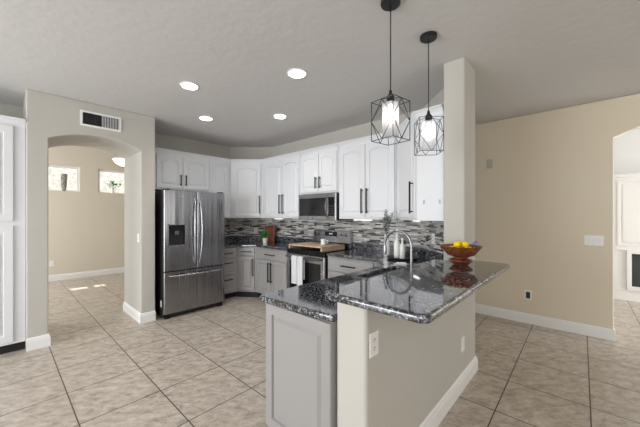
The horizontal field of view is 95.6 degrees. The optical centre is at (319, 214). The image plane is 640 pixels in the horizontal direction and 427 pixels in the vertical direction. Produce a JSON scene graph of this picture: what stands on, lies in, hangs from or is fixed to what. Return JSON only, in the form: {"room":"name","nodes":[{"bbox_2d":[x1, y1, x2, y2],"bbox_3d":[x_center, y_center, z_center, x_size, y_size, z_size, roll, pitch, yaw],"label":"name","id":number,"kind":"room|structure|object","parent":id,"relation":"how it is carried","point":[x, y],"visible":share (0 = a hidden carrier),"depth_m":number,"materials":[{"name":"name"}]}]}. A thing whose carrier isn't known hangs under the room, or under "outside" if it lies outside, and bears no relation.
{"room":"kitchen","nodes":[
{"label":"kitchen","id":0,"kind":"room"},
{"bbox_2d":[0,103,22,118],"bbox_3d":[-4.964,0.050,2.231,0.120,2.740,3.740,0,0,43],"label":"wall","id":1,"kind":"structure","parent":0,"point":[7,110],"depth_m":3.49,"materials":[{"name":"grey paint"}]},
{"bbox_2d":[48,146,123,274],"bbox_3d":[-5.389,-0.105,6.729,0.150,3.050,6.970,0,0,43],"label":"wall","id":2,"kind":"structure","parent":0,"point":[86,226],"depth_m":6.63,"materials":[{"name":"beige paint"}]},
{"bbox_2d":[48,165,78,191],"bbox_3d":[-5.716,-0.805,6.394,0.045,0.560,0.634,0,0,43],"label":"window","id":3,"kind":"structure","parent":2,"relation":"in","point":[56,166],"depth_m":6.50,"materials":[{"name":"white"}]},
{"bbox_2d":[61,174,66,190],"bbox_3d":[-5.643,-0.716,6.392,0.112,0.380,0.112,0,0,43],"label":"vase","id":4,"kind":"object","parent":2,"relation":"on","point":[63,176],"visible":1,"depth_m":6.36,"materials":[{"name":"grey ceramic"}]},
{"bbox_2d":[48,267,123,281],"bbox_3d":[-5.674,1.355,6.298,0.016,0.130,5.650,0,0,43],"label":"baseboard","id":5,"kind":"structure","parent":2,"relation":"attached to","point":[57,277],"depth_m":6.62,"materials":[{"name":"white wood"}]},
{"bbox_2d":[98,169,123,193],"bbox_3d":[-5.061,-0.805,7.103,0.045,0.560,0.637,0,0,43],"label":"window","id":6,"kind":"structure","parent":2,"relation":"in","point":[99,170],"depth_m":6.94,"materials":[{"name":"white"}]},
{"bbox_2d":[106,181,121,192],"bbox_3d":[-4.996,-0.695,7.057,0.126,0.338,0.427,0,0,43],"label":"plant","id":7,"kind":"object","parent":2,"relation":"on","point":[116,184],"visible":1,"depth_m":7.04,"materials":[{"name":"green plant"}]},
{"bbox_2d":[23,89,154,347],"bbox_3d":[-2.939,0.050,3.744,0.800,2.740,1.230,0,0,43],"label":"wall","id":8,"kind":"structure","parent":0,"point":[51,120],"depth_m":3.39,"materials":[{"name":"grey paint"}]},
{"bbox_2d":[26,331,50,351],"bbox_3d":[-3.287,1.355,3.356,0.816,0.130,0.188,0,0,43],"label":"baseboard","id":9,"kind":"structure","parent":8,"relation":"attached to","point":[42,341],"depth_m":3.08,"materials":[{"name":"white wood"}]},
{"bbox_2d":[80,109,120,131],"bbox_3d":[-2.625,-1.125,3.483,0.014,0.180,0.400,0,0,43],"label":"air vent","id":10,"kind":"object","parent":8,"relation":"in","point":[87,118],"visible":1,"depth_m":3.47,"materials":[{"name":"white plastic"}]},
{"bbox_2d":[123,301,155,323],"bbox_3d":[-2.580,1.355,4.122,0.816,0.130,0.187,0,0,43],"label":"baseboard","id":11,"kind":"structure","parent":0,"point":[150,316],"depth_m":3.89,"materials":[{"name":"white wood"}]},
{"bbox_2d":[155,147,210,191],"bbox_3d":[-2.317,-0.693,4.684,0.422,0.615,0.962,0,0,43],"label":"upper cabinet","id":12,"kind":"object","parent":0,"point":[175,170],"visible":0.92,"depth_m":4.56,"materials":[{"name":"white wood"}]},
{"bbox_2d":[155,89,443,249],"bbox_3d":[-0.366,0.050,4.490,4.718,2.740,1.958,0,0,23],"label":"wall","id":13,"kind":"structure","parent":0,"point":[161,140],"depth_m":4.93,"materials":[{"name":"grey paint"}]},
{"bbox_2d":[209,156,230,217],"bbox_3d":[-1.861,-0.472,5.189,0.407,1.055,0.392,0,0,43],"label":"upper cabinet","id":14,"kind":"object","parent":13,"relation":"attached to","point":[219,168],"visible":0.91,"depth_m":5.07,"materials":[{"name":"white wood"}]},
{"bbox_2d":[224,218,229,235],"bbox_3d":[-1.954,0.228,5.394,0.008,0.355,0.610,0,0,43],"label":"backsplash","id":15,"kind":"structure","parent":13,"relation":"attached to","point":[226,220],"depth_m":5.57,"materials":[{"name":"tile"}]},
{"bbox_2d":[230,159,262,217],"bbox_3d":[-1.327,-0.472,5.407,1.090,1.055,0.466,0,0,-1],"label":"upper cabinet","id":16,"kind":"object","parent":13,"relation":"attached to","point":[246,175],"visible":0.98,"depth_m":5.21,"materials":[{"name":"white wood"}]},
{"bbox_2d":[230,218,271,235],"bbox_3d":[-1.341,0.228,5.633,0.820,0.355,0.008,0,0,-2],"label":"backsplash","id":17,"kind":"structure","parent":13,"relation":"attached to","point":[238,226],"depth_m":5.63,"materials":[{"name":"tile"}]},
{"bbox_2d":[262,151,300,217],"bbox_3d":[-0.564,-0.472,5.015,0.982,1.055,0.422,0,0,43],"label":"upper cabinet","id":18,"kind":"object","parent":13,"relation":"attached to","point":[281,173],"visible":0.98,"depth_m":4.84,"materials":[{"name":"white wood"}]},
{"bbox_2d":[299,143,338,194],"bbox_3d":[0.083,-0.659,4.418,0.762,0.682,0.422,0,0,43],"label":"upper cabinet","id":19,"kind":"object","parent":13,"relation":"attached to","point":[319,165],"visible":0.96,"depth_m":4.25,"materials":[{"name":"white wood"}]},
{"bbox_2d":[298,193,352,219],"bbox_3d":[0.065,-0.117,4.397,0.755,0.385,0.474,0,0,43],"label":"microwave","id":20,"kind":"object","parent":13,"relation":"attached to","point":[324,206],"visible":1,"depth_m":4.21,"materials":[{"name":"silver metal"}]},
{"bbox_2d":[272,218,420,247],"bbox_3d":[0.165,0.050,4.635,2.990,0.740,0.008,0,0,43],"label":"backsplash","id":21,"kind":"structure","parent":13,"relation":"attached to","point":[364,231],"depth_m":4.25,"materials":[{"name":"tile"}]},
{"bbox_2d":[337,130,396,219],"bbox_3d":[0.689,-0.472,3.858,0.872,1.055,0.422,0,0,43],"label":"upper cabinet","id":22,"kind":"object","parent":13,"relation":"attached to","point":[367,169],"visible":0.94,"depth_m":3.70,"materials":[{"name":"white wood"}]},
{"bbox_2d":[394,104,443,220],"bbox_3d":[1.076,-0.472,3.158,0.410,1.055,1.104,0,0,-2],"label":"upper cabinet","id":23,"kind":"object","parent":13,"relation":"attached to","point":[419,178],"visible":0.84,"depth_m":2.80,"materials":[{"name":"white wood"}]},
{"bbox_2d":[421,221,443,253],"bbox_3d":[1.278,0.228,3.209,0.008,0.355,0.830,0,0,-2],"label":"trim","id":24,"kind":"structure","parent":13,"relation":"attached to","point":[427,227],"depth_m":3.28,"materials":[{"name":"tile"}]},
{"bbox_2d":[432,233,434,243],"bbox_3d":[1.267,0.265,3.246,0.007,0.115,0.075,0,0,-2],"label":"outlet","id":25,"kind":"object","parent":13,"relation":"attached to","point":[433,235],"visible":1,"depth_m":3.23,"materials":[{"name":"white plastic"}]},
{"bbox_2d":[0,0,639,146],"bbox_3d":[0.027,-1.395,0.670,9.570,0.150,8.520,0,0,43],"label":"ceiling","id":26,"kind":"structure","parent":0,"point":[526,57],"depth_m":2.40,"materials":[{"name":"grey paint"}]},
{"bbox_2d":[179,81,198,89],"bbox_3d":[-1.330,-1.313,2.956,0.186,0.012,0.186,0,0,43],"label":"recessed light","id":27,"kind":"object","parent":26,"relation":"in","point":[185,84],"visible":1,"depth_m":2.93,"materials":[{"name":"white plastic"}]},
{"bbox_2d":[199,116,212,120],"bbox_3d":[-1.552,-1.313,3.946,0.186,0.012,0.186,0,0,43],"label":"recessed light","id":28,"kind":"object","parent":26,"relation":"in","point":[207,118],"visible":1,"depth_m":3.93,"materials":[{"name":"white plastic"}]},
{"bbox_2d":[273,114,286,118],"bbox_3d":[-0.533,-1.313,3.867,0.186,0.012,0.186,0,0,43],"label":"recessed light","id":29,"kind":"object","parent":26,"relation":"in","point":[279,116],"visible":1,"depth_m":3.85,"materials":[{"name":"white plastic"}]},
{"bbox_2d":[287,68,306,77],"bbox_3d":[-0.214,-1.313,2.696,0.186,0.012,0.186,0,0,43],"label":"recessed light","id":30,"kind":"object","parent":26,"relation":"in","point":[294,72],"visible":1,"depth_m":2.68,"materials":[{"name":"white plastic"}]},
{"bbox_2d":[371,0,409,145],"bbox_3d":[0.435,-0.888,1.790,0.168,0.863,0.168,0,0,-38],"label":"pendant light","id":31,"kind":"object","parent":26,"relation":"hanging from","point":[386,5],"visible":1,"depth_m":1.78,"materials":[{"name":"black metal"}]},
{"bbox_2d":[387,90,394,105],"bbox_3d":[0.435,-0.724,1.790,0.048,0.092,0.048,0,0,-38],"label":"socket","id":32,"kind":"object","parent":31,"relation":"attached to","point":[390,99],"depth_m":1.77,"materials":[{"name":"black metal"}]},
{"bbox_2d":[414,31,443,155],"bbox_3d":[0.799,-0.888,2.137,0.168,0.863,0.168,0,0,6],"label":"pendant light","id":33,"kind":"object","parent":26,"relation":"hanging from","point":[427,37],"visible":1,"depth_m":2.12,"materials":[{"name":"black metal"}]},
{"bbox_2d":[425,110,431,123],"bbox_3d":[0.799,-0.724,2.137,0.048,0.092,0.048,0,0,6],"label":"socket","id":34,"kind":"object","parent":33,"relation":"attached to","point":[428,112],"depth_m":2.12,"materials":[{"name":"black metal"}]},
{"bbox_2d":[0,272,639,426],"bbox_3d":[-0.112,1.480,2.826,13.200,0.120,12.000,0,0,43],"label":"floor","id":35,"kind":"structure","parent":0,"point":[101,367],"depth_m":2.62,"materials":[{"name":"tile"}]},
{"bbox_2d":[0,115,25,353],"bbox_3d":[-3.737,0.212,2.866,0.810,2.414,1.137,0,0,43],"label":"pantry cabinet","id":36,"kind":"object","parent":35,"relation":"on","point":[12,129],"visible":1,"depth_m":2.96,"materials":[{"name":"white wood"}]},
{"bbox_2d":[155,189,223,319],"bbox_3d":[-2.090,0.532,4.492,0.972,1.775,0.892,0,0,43],"label":"refrigerator","id":37,"kind":"object","parent":35,"relation":"on","point":[189,225],"visible":0.99,"depth_m":4.12,"materials":[{"name":"silver metal"}]},
{"bbox_2d":[224,247,236,298],"bbox_3d":[-1.773,0.982,5.065,0.700,0.874,0.363,0,0,43],"label":"base cabinet","id":38,"kind":"object","parent":35,"relation":"on","point":[230,253],"visible":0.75,"depth_m":4.91,"materials":[{"name":"grey wood"}]},
{"bbox_2d":[235,247,258,296],"bbox_3d":[-1.294,0.982,5.423,0.918,0.874,0.810,0,0,43],"label":"base cabinet","id":39,"kind":"object","parent":35,"relation":"on","point":[246,256],"visible":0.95,"depth_m":4.97,"materials":[{"name":"grey wood"}]},
{"bbox_2d":[224,236,312,250],"bbox_3d":[-1.111,0.475,5.005,1.755,0.138,1.173,0,0,43],"label":"countertop","id":40,"kind":"structure","parent":39,"relation":"on","point":[280,243],"depth_m":5.17,"materials":[{"name":"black stone"}]},
{"bbox_2d":[260,231,269,242],"bbox_3d":[-0.992,0.391,5.239,0.206,0.229,0.196,0,0,21],"label":"potted herb","id":41,"kind":"object","parent":40,"relation":"on","point":[265,234],"visible":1,"depth_m":5.21,"materials":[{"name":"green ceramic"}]},
{"bbox_2d":[264,226,275,241],"bbox_3d":[-0.942,0.354,5.453,0.220,0.300,0.084,0,0,20],"label":"cutting board","id":42,"kind":"object","parent":40,"relation":"on","point":[272,230],"visible":0.84,"depth_m":5.43,"materials":[{"name":"red wood"}]},
{"bbox_2d":[257,247,288,295],"bbox_3d":[-0.598,0.982,4.882,0.830,0.874,0.660,0,0,43],"label":"base cabinet","id":43,"kind":"object","parent":35,"relation":"on","point":[271,263],"visible":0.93,"depth_m":4.65,"materials":[{"name":"grey wood"}]},
{"bbox_2d":[286,229,352,287],"bbox_3d":[-0.025,0.828,4.311,0.762,1.185,0.693,0,0,43],"label":"stove","id":44,"kind":"object","parent":35,"relation":"on","point":[316,261],"visible":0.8,"depth_m":4.20,"materials":[{"name":"silver metal"}]},
{"bbox_2d":[291,255,296,283],"bbox_3d":[-0.360,0.780,4.163,0.110,0.399,0.050,0,0,43],"label":"dish towel","id":45,"kind":"object","parent":44,"relation":"hanging from","point":[293,257],"visible":0.93,"depth_m":4.15,"materials":[{"name":"white fabric"}]},
{"bbox_2d":[297,256,304,285],"bbox_3d":[-0.269,0.788,4.078,0.110,0.414,0.050,0,0,43],"label":"dish towel","id":46,"kind":"object","parent":44,"relation":"hanging from","point":[300,261],"visible":0.96,"depth_m":4.07,"materials":[{"name":"white fabric"}]},
{"bbox_2d":[289,242,344,251],"bbox_3d":[-0.053,0.464,4.304,0.670,0.062,0.500,0,0,43],"label":"board","id":47,"kind":"object","parent":44,"relation":"on","point":[329,246],"visible":0.99,"depth_m":4.19,"materials":[{"name":"brown wood"}]},
{"bbox_2d":[321,239,327,244],"bbox_3d":[0.058,0.390,4.167,0.103,0.085,0.074,0,0,43],"label":"mug","id":48,"kind":"object","parent":47,"relation":"on","point":[323,241],"visible":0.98,"depth_m":4.15,"materials":[{"name":"white ceramic"}]},
{"bbox_2d":[287,247,351,253],"bbox_3d":[-0.011,0.507,4.326,0.762,0.024,0.610,0,0,43],"label":"cooktop","id":49,"kind":"object","parent":44,"relation":"in","point":[302,250],"depth_m":4.16,"materials":[{"name":"black glass"}]},
{"bbox_2d":[266,270,389,426],"bbox_3d":[0.347,0.982,2.218,0.600,0.874,1.520,0,0,43],"label":"base cabinet","id":50,"kind":"object","parent":35,"relation":"on","point":[301,349],"visible":0.27,"depth_m":1.60,"materials":[{"name":"grey wood"}]},
{"bbox_2d":[259,242,443,321],"bbox_3d":[0.277,0.475,2.865,1.609,0.138,2.430,0,0,43],"label":"countertop","id":51,"kind":"structure","parent":50,"relation":"on","point":[309,299],"depth_m":2.14,"materials":[{"name":"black stone"}]},
{"bbox_2d":[364,270,394,277],"bbox_3d":[0.632,0.634,2.541,0.340,0.180,0.670,0,0,43],"label":"sink","id":52,"kind":"object","parent":51,"relation":"in","point":[390,270],"visible":0.02,"depth_m":2.70,"materials":[{"name":"silver metal"}]},
{"bbox_2d":[382,209,394,256],"bbox_3d":[0.775,0.219,3.386,0.136,0.574,0.443,0,0,6],"label":"vase","id":53,"kind":"object","parent":51,"relation":"on","point":[386,218],"visible":0.88,"depth_m":3.38,"materials":[{"name":"white ceramic"}]},
{"bbox_2d":[383,229,412,265],"bbox_3d":[0.675,0.313,2.444,0.286,0.385,0.117,0,0,43],"label":"faucet","id":54,"kind":"object","parent":51,"relation":"on","point":[396,230],"visible":0.7,"depth_m":2.39,"materials":[{"name":"silver metal"}]},
{"bbox_2d":[396,262,406,265],"bbox_3d":[0.819,0.491,2.920,0.100,0.028,0.070,0,0,8],"label":"sponge","id":55,"kind":"object","parent":51,"relation":"on","point":[397,263],"visible":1,"depth_m":2.89,"materials":[{"name":"white plastic"}]},
{"bbox_2d":[387,255,418,260],"bbox_3d":[0.958,0.493,3.350,0.360,0.024,0.360,0,0,43],"label":"serving tray","id":56,"kind":"object","parent":51,"relation":"on","point":[407,257],"visible":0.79,"depth_m":3.30,"materials":[{"name":"black"}]},
{"bbox_2d":[394,233,399,257],"bbox_3d":[0.892,0.355,3.360,0.072,0.280,0.072,0,0,43],"label":"bottle","id":57,"kind":"object","parent":56,"relation":"on","point":[396,243],"visible":0.97,"depth_m":3.33,"materials":[{"name":"white ceramic"}]},
{"bbox_2d":[400,238,404,258],"bbox_3d":[0.931,0.377,3.279,0.060,0.235,0.060,0,0,43],"label":"bottle","id":58,"kind":"object","parent":56,"relation":"on","point":[402,246],"visible":0.99,"depth_m":3.26,"materials":[{"name":"white ceramic"}]},
{"bbox_2d":[328,256,375,277],"bbox_3d":[0.559,0.982,3.813,0.735,0.874,0.660,0,0,43],"label":"base cabinet","id":59,"kind":"object","parent":35,"relation":"on","point":[337,266],"visible":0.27,"depth_m":3.65,"materials":[{"name":"grey wood"}]},
{"bbox_2d":[614,173,639,301],"bbox_3d":[5.999,0.370,4.355,2.360,2.100,0.620,0,0,43],"label":"fireplace surround","id":60,"kind":"object","parent":35,"relation":"on","point":[626,186],"visible":0.88,"depth_m":4.81,"materials":[{"name":"white wood"}]},
{"bbox_2d":[337,300,464,426],"bbox_3d":[0.643,0.927,1.946,0.183,0.985,1.462,0,0,43],"label":"wall","id":61,"kind":"structure","parent":0,"point":[414,366],"depth_m":1.54,"materials":[{"name":"grey paint"}]},
{"bbox_2d":[369,329,377,357],"bbox_3d":[0.259,0.617,1.390,0.007,0.118,0.075,0,0,43],"label":"power outlet","id":62,"kind":"object","parent":61,"relation":"attached to","point":[373,337],"visible":1,"depth_m":1.38,"materials":[{"name":"white plastic"}]},
{"bbox_2d":[325,259,509,323],"bbox_3d":[0.772,0.413,1.916,0.557,0.042,1.652,0,0,43],"label":"countertop","id":63,"kind":"structure","parent":61,"relation":"on","point":[421,293],"depth_m":1.53,"materials":[{"name":"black stone"}]},
{"bbox_2d":[440,244,482,265],"bbox_3d":[1.111,0.317,2.289,0.304,0.150,0.304,0,0,43],"label":"pedestal bowl","id":64,"kind":"object","parent":63,"relation":"on","point":[460,255],"visible":0.98,"depth_m":2.22,"materials":[{"name":"brown wood"}]},
{"bbox_2d":[454,241,460,246],"bbox_3d":[1.078,0.232,2.280,0.049,0.049,0.050,0,0,-27],"label":"lemon","id":65,"kind":"object","parent":64,"relation":"in","point":[456,244],"visible":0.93,"depth_m":2.26,"materials":[{"name":"yellow food"}]},
{"bbox_2d":[462,241,468,247],"bbox_3d":[1.135,0.232,2.266,0.049,0.050,0.049,0,0,-22],"label":"lemon","id":66,"kind":"object","parent":64,"relation":"in","point":[464,244],"visible":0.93,"depth_m":2.25,"materials":[{"name":"yellow food"}]},
{"bbox_2d":[419,356,477,426],"bbox_3d":[0.768,1.355,2.066,0.194,0.130,1.798,0,0,43],"label":"baseboard","id":67,"kind":"structure","parent":61,"relation":"attached to","point":[443,406],"depth_m":2.14,"materials":[{"name":"white wood"}]},
{"bbox_2d":[461,336,464,352],"bbox_3d":[1.171,1.058,2.376,0.009,0.118,0.075,0,0,43],"label":"blank plate","id":68,"kind":"object","parent":61,"relation":"attached to","point":[463,337],"visible":1,"depth_m":2.37,"materials":[{"name":"white plastic"}]},
{"bbox_2d":[444,57,474,367],"bbox_3d":[1.253,0.050,2.600,0.175,2.740,0.324,0,0,43],"label":"wall column","id":69,"kind":"structure","parent":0,"point":[459,75],"depth_m":2.50,"materials":[{"name":"grey paint"}]},
{"bbox_2d":[475,93,639,328],"bbox_3d":[2.822,0.050,3.805,9.420,2.740,0.120,0,0,43],"label":"wall","id":70,"kind":"structure","parent":0,"point":[549,185],"depth_m":3.63,"materials":[{"name":"beige paint"}]},
{"bbox_2d":[487,159,492,167],"bbox_3d":[2.401,-0.723,4.095,0.070,0.120,0.025,0,0,43],"label":"wall sensor","id":71,"kind":"object","parent":70,"relation":"attached to","point":[489,162],"visible":1,"depth_m":4.08,"materials":[{"name":"grey paint"}]},
{"bbox_2d":[524,290,531,299],"bbox_3d":[2.729,1.050,3.803,0.080,0.120,0.009,0,0,43],"label":"outlet","id":72,"kind":"object","parent":70,"relation":"attached to","point":[527,294],"visible":1,"depth_m":3.80,"materials":[{"name":"white plastic"}]},
{"bbox_2d":[475,303,615,341],"bbox_3d":[1.402,1.355,5.107,5.328,0.130,0.136,0,0,43],"label":"baseboard","id":73,"kind":"structure","parent":70,"relation":"attached to","point":[564,325],"depth_m":3.64,"materials":[{"name":"white wood"}]},
{"bbox_2d":[584,235,603,245],"bbox_3d":[3.189,0.297,3.377,0.165,0.115,0.009,0,0,43],"label":"wall switch","id":74,"kind":"object","parent":70,"relation":"attached to","point":[588,239],"visible":1,"depth_m":3.37,"materials":[{"name":"white plastic"}]},
{"bbox_2d":[614,128,639,174],"bbox_3d":[6.053,-0.055,4.856,5.900,2.950,0.150,0,0,43],"label":"wall","id":75,"kind":"structure","parent":0,"point":[626,146],"depth_m":5.23,"materials":[{"name":"white"}]},
{"bbox_3d":[-4.203,-1.705,5.633,3.380,0.150,6.970,0,0,43],"label":"ceiling","id":76,"kind":"structure","parent":0,"visible":0},
{"bbox_2d":[112,158,123,167],"bbox_3d":[-3.929,-1.285,5.768,0.340,0.690,0.340,0,0,43],"label":"lamp","id":77,"kind":"object","parent":76,"relation":"hanging from","point":[120,161],"visible":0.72,"depth_m":5.65,"materials":[{"name":"white glass"}]},
{"label":"outside","id":78,"kind":"structure","parent":0,"visible":0},
{"bbox_3d":[-7.281,1.620,8.771,5.400,0.200,13.000,0,0,43],"label":"ground","id":79,"kind":"structure","parent":78,"visible":0},
{"bbox_2d":[48,167,123,192],"bbox_3d":[-6.840,-0.430,8.364,0.200,4.300,9.000,0,0,43],"label":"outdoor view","id":80,"kind":"structure","parent":79,"relation":"on","point":[54,174],"depth_m":8.15,"materials":[{"name":"white"}]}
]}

